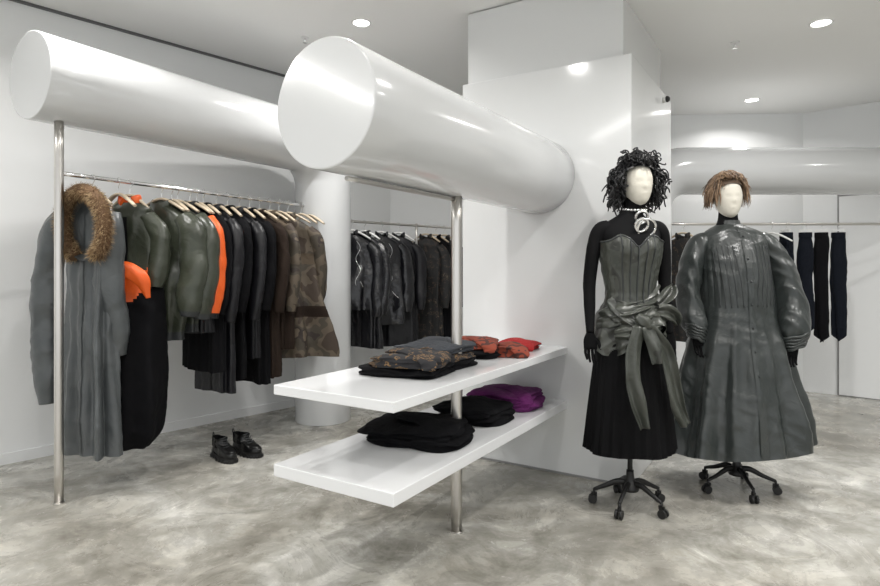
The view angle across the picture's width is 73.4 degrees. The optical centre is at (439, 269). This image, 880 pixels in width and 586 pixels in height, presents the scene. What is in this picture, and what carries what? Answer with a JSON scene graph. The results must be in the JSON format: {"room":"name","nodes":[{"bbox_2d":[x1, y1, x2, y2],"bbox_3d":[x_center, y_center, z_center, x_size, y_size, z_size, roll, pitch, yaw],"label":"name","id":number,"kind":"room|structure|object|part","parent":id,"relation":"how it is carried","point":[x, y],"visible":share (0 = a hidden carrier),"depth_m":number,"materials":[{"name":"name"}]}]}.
{"room":"clothing store","nodes":[
{"label":"clothing store","id":0,"kind":"room"},
{"bbox_2d":[0,0,389,453],"bbox_3d":[-3.952,-0.250,2.609,0.100,3.100,10.067,0,0,42],"label":"wall","id":1,"kind":"structure","parent":0,"point":[26,146],"depth_m":4.20,"materials":[{"name":"white paint"}]},
{"bbox_2d":[9,0,284,76],"bbox_3d":[-3.907,-1.751,2.568,0.020,0.016,10.067,0,0,42],"label":"trim","id":2,"kind":"structure","parent":1,"relation":"attached to","point":[16,1],"depth_m":4.39,"materials":[{"name":"grey"}]},
{"bbox_2d":[0,399,294,465],"bbox_3d":[-3.909,1.215,2.570,0.014,0.070,10.017,0,0,42],"label":"baseboard","id":3,"kind":"structure","parent":1,"relation":"attached to","point":[48,450],"depth_m":4.69,"materials":[{"name":"white paint"}]},
{"bbox_2d":[22,0,522,95],"bbox_3d":[-3.550,-1.810,1.400,10.900,0.100,10.000,0,0,0],"label":"ceiling","id":4,"kind":"structure","parent":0,"point":[429,38],"depth_m":4.25,"materials":[{"name":"white paint"}]},
{"bbox_2d":[301,36,308,43],"bbox_3d":[-1.020,-1.738,4.460,0.059,0.044,0.059,0,0,0],"label":"sprinkler","id":5,"kind":"object","parent":4,"relation":"attached to","point":[305,38],"visible":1,"depth_m":4.45,"materials":[{"name":"white metal"}]},
{"bbox_2d":[351,19,371,26],"bbox_3d":[-0.560,-1.756,4.200,0.146,0.006,0.146,0,0,0],"label":"recessed light","id":6,"kind":"object","parent":4,"relation":"in","point":[356,22],"visible":1,"depth_m":4.19,"materials":[{"name":"white"}]},
{"bbox_2d":[0,390,879,585],"bbox_3d":[-1.000,1.290,0.500,16.000,0.080,13.000,0,0,0],"label":"floor","id":7,"kind":"structure","parent":0,"point":[166,512],"depth_m":2.92,"materials":[{"name":"concrete"}]},
{"bbox_2d":[52,120,303,504],"bbox_3d":[-1.565,0.215,3.953,0.060,2.070,1.905,0,0,31],"label":"rail","id":8,"kind":"object","parent":7,"relation":"on","point":[59,173],"visible":0.94,"depth_m":3.15,"materials":[{"name":"silver metal"}]},
{"bbox_3d":[-2.044,0.215,3.165,0.060,2.070,0.060,0,0,0],"label":"post","id":9,"kind":"part","parent":8,"relation":"part of","materials":[{"name":"silver metal"}]},
{"bbox_2d":[29,174,129,461],"bbox_3d":[-2.048,0.244,3.332,0.773,1.568,0.322,0,0,22],"label":"coat","id":10,"kind":"object","parent":8,"relation":"hanging from","point":[97,320],"visible":0.89,"depth_m":3.25,"materials":[{"name":"grey fabric"}]},
{"bbox_2d":[50,180,116,264],"bbox_3d":[-1.929,-0.250,3.209,0.449,0.476,0.176,0,0,22],"label":"fur hood","id":11,"kind":"object","parent":10,"relation":"attached to","point":[90,220],"depth_m":3.21,"materials":[{"name":"brown fur"}]},
{"bbox_2d":[124,261,150,298],"bbox_3d":[-1.830,0.138,3.335,0.372,0.373,0.086,0,0,-2],"label":"scarf","id":12,"kind":"object","parent":10,"relation":"hanging from","point":[134,273],"visible":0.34,"depth_m":3.33,"materials":[{"name":"orange fabric"}]},
{"bbox_2d":[108,177,136,206],"bbox_3d":[-1.874,-0.450,3.436,0.347,0.181,0.031,0,0,32],"label":"hanger","id":13,"kind":"object","parent":8,"relation":"hanging from","point":[111,198],"visible":0.85,"depth_m":3.40,"materials":[{"name":"beige wood"}]},
{"bbox_2d":[112,179,170,450],"bbox_3d":[-1.839,0.261,3.495,0.486,1.600,0.303,0,0,-2],"label":"gown","id":14,"kind":"object","parent":8,"relation":"hanging from","point":[144,374],"visible":0.52,"depth_m":3.42,"materials":[{"name":"black fabric"}]},
{"bbox_2d":[146,183,208,340],"bbox_3d":[-1.732,-0.054,3.660,0.700,0.972,0.224,0,0,16],"label":"jacket","id":15,"kind":"object","parent":8,"relation":"hanging from","point":[185,283],"visible":0.5,"depth_m":3.55,"materials":[{"name":"green leather"}]},
{"bbox_2d":[170,184,189,211],"bbox_3d":[-1.694,-0.450,3.725,0.347,0.181,0.031,0,0,32],"label":"hanger","id":16,"kind":"object","parent":8,"relation":"hanging from","point":[182,205],"visible":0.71,"depth_m":3.67,"materials":[{"name":"beige wood"}]},
{"bbox_3d":[-1.565,-0.520,3.970,0.025,0.025,1.875,0,0,31],"label":"rail","id":17,"kind":"part","parent":8,"relation":"part of","materials":[{"name":"silver metal"}]},
{"bbox_2d":[172,185,219,331],"bbox_3d":[-1.678,-0.075,3.752,0.700,0.930,0.196,0,0,24],"label":"jacket","id":18,"kind":"object","parent":8,"relation":"hanging from","point":[213,239],"visible":0.21,"depth_m":3.60,"materials":[{"name":"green leather"}]},
{"bbox_2d":[184,187,226,333],"bbox_3d":[-1.634,-0.067,3.828,0.661,0.947,0.158,0,0,28],"label":"jacket","id":19,"kind":"object","parent":8,"relation":"hanging from","point":[205,326],"visible":0.15,"depth_m":3.68,"materials":[{"name":"orange fabric"}]},
{"bbox_2d":[196,188,214,213],"bbox_3d":[-1.599,-0.450,3.877,0.347,0.181,0.031,0,0,32],"label":"hanger","id":20,"kind":"object","parent":8,"relation":"hanging from","point":[201,203],"visible":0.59,"depth_m":3.82,"materials":[{"name":"beige wood"}]},
{"bbox_2d":[182,189,232,373],"bbox_3d":[-1.580,0.062,3.915,0.594,1.204,0.162,0,0,34],"label":"coat","id":21,"kind":"object","parent":8,"relation":"hanging from","point":[202,352],"visible":0.29,"depth_m":3.82,"materials":[{"name":"black fabric"}]},
{"bbox_2d":[194,190,244,393],"bbox_3d":[-1.522,0.139,4.005,0.582,1.358,0.165,0,0,36],"label":"coat","id":22,"kind":"object","parent":8,"relation":"hanging from","point":[223,382],"visible":0.43,"depth_m":3.88,"materials":[{"name":"black fabric"}]},
{"bbox_2d":[225,192,252,378],"bbox_3d":[-1.477,0.096,4.074,0.571,1.273,0.154,0,0,36],"label":"coat","id":23,"kind":"object","parent":8,"relation":"hanging from","point":[240,336],"visible":0.34,"depth_m":3.94,"materials":[{"name":"black fabric"}]},
{"bbox_2d":[236,194,266,358],"bbox_3d":[-1.423,0.038,4.156,0.566,1.156,0.142,0,0,33],"label":"coat","id":24,"kind":"object","parent":8,"relation":"hanging from","point":[259,239],"visible":0.42,"depth_m":4.01,"materials":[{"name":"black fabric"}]},
{"bbox_2d":[236,195,276,384],"bbox_3d":[-1.372,0.136,4.234,0.569,1.353,0.154,0,0,33],"label":"coat","id":25,"kind":"object","parent":8,"relation":"hanging from","point":[258,371],"visible":0.34,"depth_m":4.13,"materials":[{"name":"black fabric"}]},
{"bbox_2d":[257,196,289,378],"bbox_3d":[-1.328,0.117,4.314,0.608,1.314,0.156,0,0,29],"label":"coat","id":26,"kind":"object","parent":8,"relation":"hanging from","point":[282,243],"visible":0.34,"depth_m":4.18,"materials":[{"name":"brown fabric"}]},
{"bbox_2d":[267,198,300,349],"bbox_3d":[-1.273,0.026,4.408,0.586,1.133,0.175,0,0,23],"label":"jacket","id":27,"kind":"object","parent":8,"relation":"hanging from","point":[287,320],"visible":0.26,"depth_m":4.28,"materials":[{"name":"brown fabric"}]},
{"bbox_2d":[277,199,295,221],"bbox_3d":[-1.223,-0.450,4.479,0.347,0.181,0.031,0,0,32],"label":"hanger","id":28,"kind":"object","parent":8,"relation":"hanging from","point":[282,212],"visible":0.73,"depth_m":4.42,"materials":[{"name":"beige wood"}]},
{"bbox_2d":[296,202,317,223],"bbox_3d":[-1.101,-0.450,4.675,0.347,0.181,0.031,0,0,32],"label":"hanger","id":29,"kind":"object","parent":8,"relation":"hanging from","point":[300,214],"visible":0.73,"depth_m":4.62,"materials":[{"name":"beige wood"}]},
{"bbox_2d":[278,200,339,357],"bbox_3d":[-1.187,0.066,4.552,0.792,1.212,0.328,0,0,-15],"label":"jacket","id":30,"kind":"object","parent":8,"relation":"hanging from","point":[315,335],"visible":0.48,"depth_m":4.51,"materials":[{"name":"brown fabric"}]},
{"bbox_2d":[298,214,324,223],"bbox_3d":[-1.058,-0.450,4.742,0.347,0.181,0.031,0,0,32],"label":"hanger","id":31,"kind":"object","parent":8,"relation":"hanging from","point":[313,216],"visible":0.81,"depth_m":4.68,"materials":[{"name":"beige wood"}]},
{"bbox_2d":[9,30,350,425],"bbox_3d":[-1.501,0.000,4.110,0.460,2.500,2.430,0,0,32],"label":"pipe","id":32,"kind":"object","parent":7,"relation":"on","point":[52,78],"visible":0.67,"depth_m":3.67,"materials":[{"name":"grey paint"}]},
{"bbox_2d":[210,431,237,464],"bbox_3d":[-1.433,1.171,3.902,0.290,0.158,0.116,0,0,42],"label":"boot","id":33,"kind":"object","parent":7,"relation":"on","point":[222,451],"visible":1,"depth_m":3.86,"materials":[{"name":"black leather"}]},
{"bbox_2d":[232,428,263,458],"bbox_3d":[-1.313,1.171,4.002,0.290,0.158,0.116,0,0,32],"label":"boot","id":34,"kind":"object","parent":7,"relation":"on","point":[243,445],"visible":0.92,"depth_m":3.97,"materials":[{"name":"black leather"}]},
{"bbox_2d":[351,220,450,244],"bbox_3d":[-0.336,0.400,5.614,1.470,1.700,0.024,0,0,-42],"label":"rail","id":35,"kind":"object","parent":7,"relation":"on","point":[416,225],"visible":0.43,"depth_m":5.64,"materials":[{"name":"silver metal"}]},
{"bbox_2d":[351,219,382,316],"bbox_3d":[-0.784,-0.018,5.200,0.623,0.863,0.219,0,0,0],"label":"leather jacket","id":36,"kind":"object","parent":35,"relation":"hanging from","point":[366,256],"visible":0.45,"depth_m":5.15,"materials":[{"name":"black leather"}]},
{"bbox_2d":[351,220,391,348],"bbox_3d":[-0.678,0.124,5.301,0.571,1.148,0.182,0,0,25],"label":"leather jacket","id":37,"kind":"object","parent":35,"relation":"hanging from","point":[366,330],"visible":0.39,"depth_m":5.21,"materials":[{"name":"black leather"}]},
{"bbox_2d":[351,221,414,324],"bbox_3d":[-0.540,0.026,5.438,0.626,0.951,0.229,0,0,-14],"label":"leather jacket","id":38,"kind":"object","parent":35,"relation":"hanging from","point":[402,294],"visible":0.45,"depth_m":5.40,"materials":[{"name":"black leather"}]},
{"bbox_3d":[-0.340,-0.430,5.610,1.458,0.024,0.024,0,0,-42],"label":"rail","id":39,"kind":"part","parent":35,"relation":"part of","materials":[{"name":"silver metal"}]},
{"bbox_2d":[382,222,426,346],"bbox_3d":[-0.392,0.135,5.569,0.540,1.169,0.176,0,0,0],"label":"coat","id":40,"kind":"object","parent":35,"relation":"hanging from","point":[393,334],"visible":0.34,"depth_m":5.51,"materials":[{"name":"black fabric"}]},
{"bbox_2d":[412,224,450,339],"bbox_3d":[-0.139,0.136,5.790,0.524,1.172,0.160,0,0,10],"label":"coat","id":41,"kind":"object","parent":35,"relation":"hanging from","point":[438,280],"visible":0.56,"depth_m":5.74,"materials":[{"name":"black fabric"}]},
{"bbox_2d":[432,225,450,336],"bbox_3d":[-0.055,0.137,5.872,0.519,1.174,0.162,0,0,10],"label":"coat","id":42,"kind":"object","parent":35,"relation":"hanging from","point":[446,311],"visible":0.14,"depth_m":5.82,"materials":[{"name":"black fabric"}]},
{"bbox_2d":[441,225,462,306],"bbox_3d":[0.034,0.138,5.945,0.517,1.176,0.153,0,0,10],"label":"coat","id":43,"kind":"object","parent":35,"relation":"hanging from","point":[448,237],"visible":0.07,"depth_m":5.89,"materials":[{"name":"black fabric"}]},
{"bbox_2d":[274,176,566,533],"bbox_3d":[0.035,0.440,2.990,0.610,1.620,1.820,0,0,32],"label":"display unit","id":44,"kind":"object","parent":7,"relation":"on","point":[353,466],"visible":0.79,"depth_m":2.49,"materials":[{"name":"silver metal"}]},
{"bbox_3d":[-0.135,-0.335,2.482,0.018,0.018,0.780,0,0,32],"label":"underside rail","id":45,"kind":"part","parent":44,"relation":"part of","materials":[{"name":"silver metal"}]},
{"bbox_2d":[358,347,455,378],"bbox_3d":[-0.145,0.412,2.701,0.417,0.111,0.339,0,0,21],"label":"sweater","id":46,"kind":"object","parent":44,"relation":"on","point":[401,362],"visible":0.98,"depth_m":2.57,"materials":[{"name":"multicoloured fabric"}]},
{"bbox_2d":[357,411,474,452],"bbox_3d":[-0.100,0.739,2.787,0.510,0.106,0.424,0,0,23],"label":"cardigan","id":47,"kind":"object","parent":44,"relation":"on","point":[421,431],"visible":0.97,"depth_m":2.65,"materials":[{"name":"black fabric"}]},
{"bbox_3d":[0.047,0.820,3.009,0.610,0.050,1.775,0,0,32],"label":"shelf","id":48,"kind":"part","parent":44,"relation":"part of","materials":[{"name":"white paint"}]},
{"bbox_3d":[0.047,0.490,3.009,0.610,0.040,1.775,0,0,32],"label":"shelf","id":49,"kind":"part","parent":44,"relation":"part of","materials":[{"name":"white laminate"}]},
{"bbox_2d":[278,36,574,213],"bbox_3d":[0.109,-0.580,2.873,0.462,0.460,1.940,0,0,32],"label":"pipe","id":50,"kind":"object","parent":44,"relation":"on","point":[346,108],"visible":0.98,"depth_m":2.16,"materials":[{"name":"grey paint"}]},
{"bbox_2d":[393,336,477,369],"bbox_3d":[-0.019,0.399,2.910,0.386,0.136,0.353,0,0,43],"label":"sweater","id":51,"kind":"object","parent":44,"relation":"on","point":[466,359],"visible":0.41,"depth_m":2.82,"materials":[{"name":"black fabric"}]},
{"bbox_3d":[0.079,0.440,2.825,0.066,1.620,0.066,0,0,0],"label":"post","id":52,"kind":"part","parent":44,"relation":"part of","materials":[{"name":"silver metal"}]},
{"bbox_2d":[432,395,515,426],"bbox_3d":[0.191,0.742,3.175,0.411,0.102,0.357,0,0,38],"label":"cardigan","id":53,"kind":"object","parent":44,"relation":"on","point":[481,411],"visible":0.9,"depth_m":3.07,"materials":[{"name":"black fabric"}]},
{"bbox_2d":[462,336,500,358],"bbox_3d":[0.180,0.415,3.256,0.344,0.104,0.333,0,0,23],"label":"sweater","id":54,"kind":"object","parent":44,"relation":"on","point":[485,347],"visible":0.48,"depth_m":3.12,"materials":[{"name":"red fabric"}]},
{"bbox_2d":[466,384,545,411],"bbox_3d":[0.401,0.738,3.499,0.448,0.110,0.410,0,0,26],"label":"sweater","id":55,"kind":"object","parent":44,"relation":"on","point":[523,398],"visible":0.82,"depth_m":3.38,"materials":[{"name":"purple fabric"}]},
{"bbox_2d":[496,341,529,357],"bbox_3d":[0.381,0.433,3.260,0.245,0.079,0.245,0,0,15],"label":"sweater","id":56,"kind":"object","parent":44,"relation":"on","point":[509,349],"visible":0.76,"depth_m":3.17,"materials":[{"name":"orange fabric"}]},
{"bbox_2d":[499,337,541,351],"bbox_3d":[0.449,0.442,3.548,0.322,0.063,0.283,0,0,32],"label":"sweater","id":57,"kind":"object","parent":44,"relation":"on","point":[531,345],"visible":0.56,"depth_m":3.49,"materials":[{"name":"red fabric"}]},
{"bbox_2d":[582,147,690,519],"bbox_3d":[1.030,0.303,3.098,0.531,1.893,0.438,0,0,34],"label":"mannequin","id":58,"kind":"object","parent":7,"relation":"on","point":[635,397],"visible":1,"depth_m":3.01},
{"bbox_2d":[674,170,817,503],"bbox_3d":[1.669,0.339,3.369,0.818,1.821,0.656,0,0,-8],"label":"mannequin","id":59,"kind":"object","parent":7,"relation":"on","point":[743,305],"visible":0.98,"depth_m":3.20},
{"bbox_2d":[671,147,879,283],"bbox_3d":[3.182,0.086,5.200,3.137,2.327,0.414,0,0,0],"label":"pipe","id":60,"kind":"object","parent":7,"relation":"on","point":[767,170],"visible":0.3,"depth_m":5.02,"materials":[{"name":"grey paint"}]},
{"bbox_2d":[672,223,879,224],"bbox_3d":[3.325,0.275,5.200,2.750,1.950,0.044,0,0,0],"label":"rail","id":61,"kind":"object","parent":7,"relation":"on","point":[672,223],"visible":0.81,"depth_m":5.19,"materials":[{"name":"silver metal"}]},
{"bbox_2d":[672,222,693,341],"bbox_3d":[2.138,0.103,5.196,0.546,1.056,0.149,0,0,34],"label":"coat","id":62,"kind":"object","parent":61,"relation":"hanging from","point":[678,244],"visible":0.1,"depth_m":5.18,"materials":[{"name":"black fabric"}]},
{"bbox_2d":[768,222,792,240],"bbox_3d":[2.920,-0.335,5.200,0.031,0.181,0.347,0,0,-38],"label":"hanger","id":63,"kind":"object","parent":61,"relation":"hanging from","point":[771,232],"visible":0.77,"depth_m":5.15,"materials":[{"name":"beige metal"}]},
{"bbox_2d":[779,222,793,260],"bbox_3d":[3.049,0.043,5.198,0.103,0.935,0.126,0,0,-13],"label":"trousers","id":64,"kind":"object","parent":61,"relation":"hanging from","point":[787,244],"visible":0.3,"depth_m":5.15,"materials":[{"name":"black fabric"}]},
{"bbox_2d":[796,222,814,330],"bbox_3d":[3.221,0.072,5.201,0.136,0.995,0.112,0,0,29],"label":"trousers","id":65,"kind":"object","parent":61,"relation":"hanging from","point":[805,252],"visible":0.64,"depth_m":5.16,"materials":[{"name":"black fabric"}]},
{"bbox_2d":[813,222,829,342],"bbox_3d":[3.358,0.107,5.199,0.124,1.065,0.102,0,0,29],"label":"trousers","id":66,"kind":"object","parent":61,"relation":"hanging from","point":[821,247],"visible":0.94,"depth_m":5.16,"materials":[{"name":"black fabric"}]},
{"bbox_2d":[829,222,846,340],"bbox_3d":[3.511,0.102,5.200,0.126,1.055,0.107,0,0,17],"label":"trousers","id":67,"kind":"object","parent":61,"relation":"hanging from","point":[838,257],"visible":1,"depth_m":5.16,"materials":[{"name":"black fabric"}]},
{"bbox_2d":[463,53,670,480],"bbox_3d":[0.932,0.000,4.180,1.120,2.500,1.150,0,0,32],"label":"column","id":68,"kind":"structure","parent":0,"point":[523,272],"depth_m":3.65,"materials":[{"name":"white paint"}]},
{"bbox_2d":[480,457,606,481],"bbox_3d":[0.626,1.244,3.690,1.070,0.012,0.006,0,0,32],"label":"trim","id":69,"kind":"structure","parent":68,"relation":"attached to","point":[485,458],"depth_m":3.67,"materials":[{"name":"grey paint"}]},
{"bbox_2d":[468,0,659,87],"bbox_3d":[0.912,-1.500,4.205,1.436,0.500,1.430,0,0,0],"label":"column","id":70,"kind":"structure","parent":68,"relation":"on","point":[525,36],"depth_m":3.77,"materials":[{"name":"white paint"}]},
{"bbox_2d":[662,96,669,102],"bbox_3d":[1.578,-1.190,4.115,0.044,0.044,0.053,0,0,-40],"label":"security camera","id":71,"kind":"object","parent":68,"relation":"attached to","point":[665,99],"visible":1,"depth_m":4.10,"materials":[{"name":"white plastic"}]},
{"bbox_2d":[390,113,802,383],"bbox_3d":[1.614,-0.250,6.250,4.288,3.100,0.100,0,0,3],"label":"wall","id":72,"kind":"structure","parent":0,"point":[706,130],"depth_m":6.14,"materials":[{"name":"white paint"}]},
{"bbox_2d":[626,0,879,114],"bbox_3d":[3.550,-1.740,1.400,6.500,0.240,10.000,0,0,0],"label":"ceiling","id":73,"kind":"structure","parent":0,"point":[792,66],"depth_m":4.44,"materials":[{"name":"white paint"}]},
{"bbox_2d":[730,41,739,48],"bbox_3d":[2.100,-1.598,4.200,0.059,0.044,0.059,0,0,0],"label":"sprinkler","id":74,"kind":"object","parent":73,"relation":"attached to","point":[734,43],"visible":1,"depth_m":4.19,"materials":[{"name":"white metal"}]},
{"bbox_2d":[743,98,759,102],"bbox_3d":[2.970,-1.616,5.620,0.146,0.006,0.146,0,0,0],"label":"recessed light","id":75,"kind":"object","parent":73,"relation":"in","point":[749,100],"visible":1,"depth_m":5.62,"materials":[{"name":"white"}]},
{"bbox_2d":[808,18,833,27],"bbox_3d":[2.500,-1.616,3.870,0.146,0.006,0.146,0,0,0],"label":"recessed light","id":76,"kind":"object","parent":73,"relation":"in","point":[820,23],"visible":1,"depth_m":3.87,"materials":[{"name":"white"}]},
{"bbox_2d":[803,101,879,394],"bbox_3d":[5.210,-0.250,4.842,3.849,3.100,0.100,0,0,42],"label":"wall","id":77,"kind":"structure","parent":0,"point":[855,125],"depth_m":5.96,"materials":[{"name":"white paint"}]},
{"bbox_2d":[837,195,879,399],"bbox_3d":[4.300,0.250,5.587,0.900,2.000,0.020,0,0,42],"label":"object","id":78,"kind":"structure","parent":77,"relation":"in","point":[858,353],"depth_m":5.75,"materials":[{"name":"grey paint"}]}
]}

